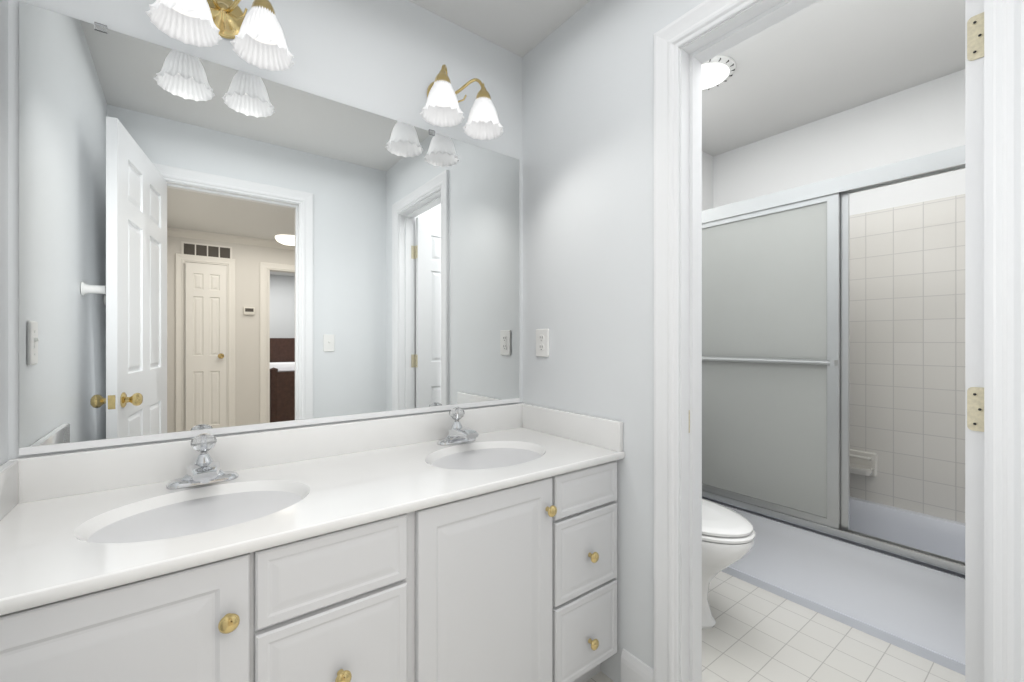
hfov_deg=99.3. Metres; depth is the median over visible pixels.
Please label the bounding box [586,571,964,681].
floor
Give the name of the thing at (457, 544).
vanity
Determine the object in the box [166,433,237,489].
faucet
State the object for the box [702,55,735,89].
light
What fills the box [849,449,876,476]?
soap dish
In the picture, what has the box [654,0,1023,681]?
door frame
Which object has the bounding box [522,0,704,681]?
wall
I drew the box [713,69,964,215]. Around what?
wall
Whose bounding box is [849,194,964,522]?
wall tile
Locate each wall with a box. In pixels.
[0,0,7,465]
[8,0,712,459]
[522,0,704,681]
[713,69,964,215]
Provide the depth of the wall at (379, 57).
1.51 m
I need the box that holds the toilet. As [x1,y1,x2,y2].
[702,498,755,628]
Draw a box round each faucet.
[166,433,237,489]
[437,407,478,445]
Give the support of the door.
in the wall at (588, 87)
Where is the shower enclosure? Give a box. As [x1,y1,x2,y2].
[702,145,964,674]
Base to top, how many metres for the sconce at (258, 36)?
0.234 m
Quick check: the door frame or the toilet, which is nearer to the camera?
the door frame
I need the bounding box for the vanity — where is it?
[0,403,624,681]
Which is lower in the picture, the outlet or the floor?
the floor
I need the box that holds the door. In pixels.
[965,0,983,681]
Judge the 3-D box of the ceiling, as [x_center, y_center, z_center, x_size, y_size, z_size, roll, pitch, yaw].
[0.601,-1.300,1.346,3.480,0.060,1.930,0,0,-37]
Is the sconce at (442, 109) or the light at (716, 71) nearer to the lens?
the sconce at (442, 109)
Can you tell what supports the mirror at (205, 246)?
attached to the wall at (379, 57)
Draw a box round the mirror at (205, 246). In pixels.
[19,1,519,455]
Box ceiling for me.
[409,0,964,156]
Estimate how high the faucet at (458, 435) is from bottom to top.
0.130 m
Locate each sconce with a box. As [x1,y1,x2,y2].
[146,0,293,70]
[420,64,503,139]
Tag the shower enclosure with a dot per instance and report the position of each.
(776, 343)
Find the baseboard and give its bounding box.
[621,648,653,681]
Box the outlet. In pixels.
[536,329,548,356]
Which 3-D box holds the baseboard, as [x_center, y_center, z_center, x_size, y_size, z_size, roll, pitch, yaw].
[0.100,1.130,0.599,1.540,0.140,1.100,0,0,-37]
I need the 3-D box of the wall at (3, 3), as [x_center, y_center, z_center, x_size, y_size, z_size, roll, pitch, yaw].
[-0.695,-0.035,0.275,0.120,2.470,1.780,0,0,-37]

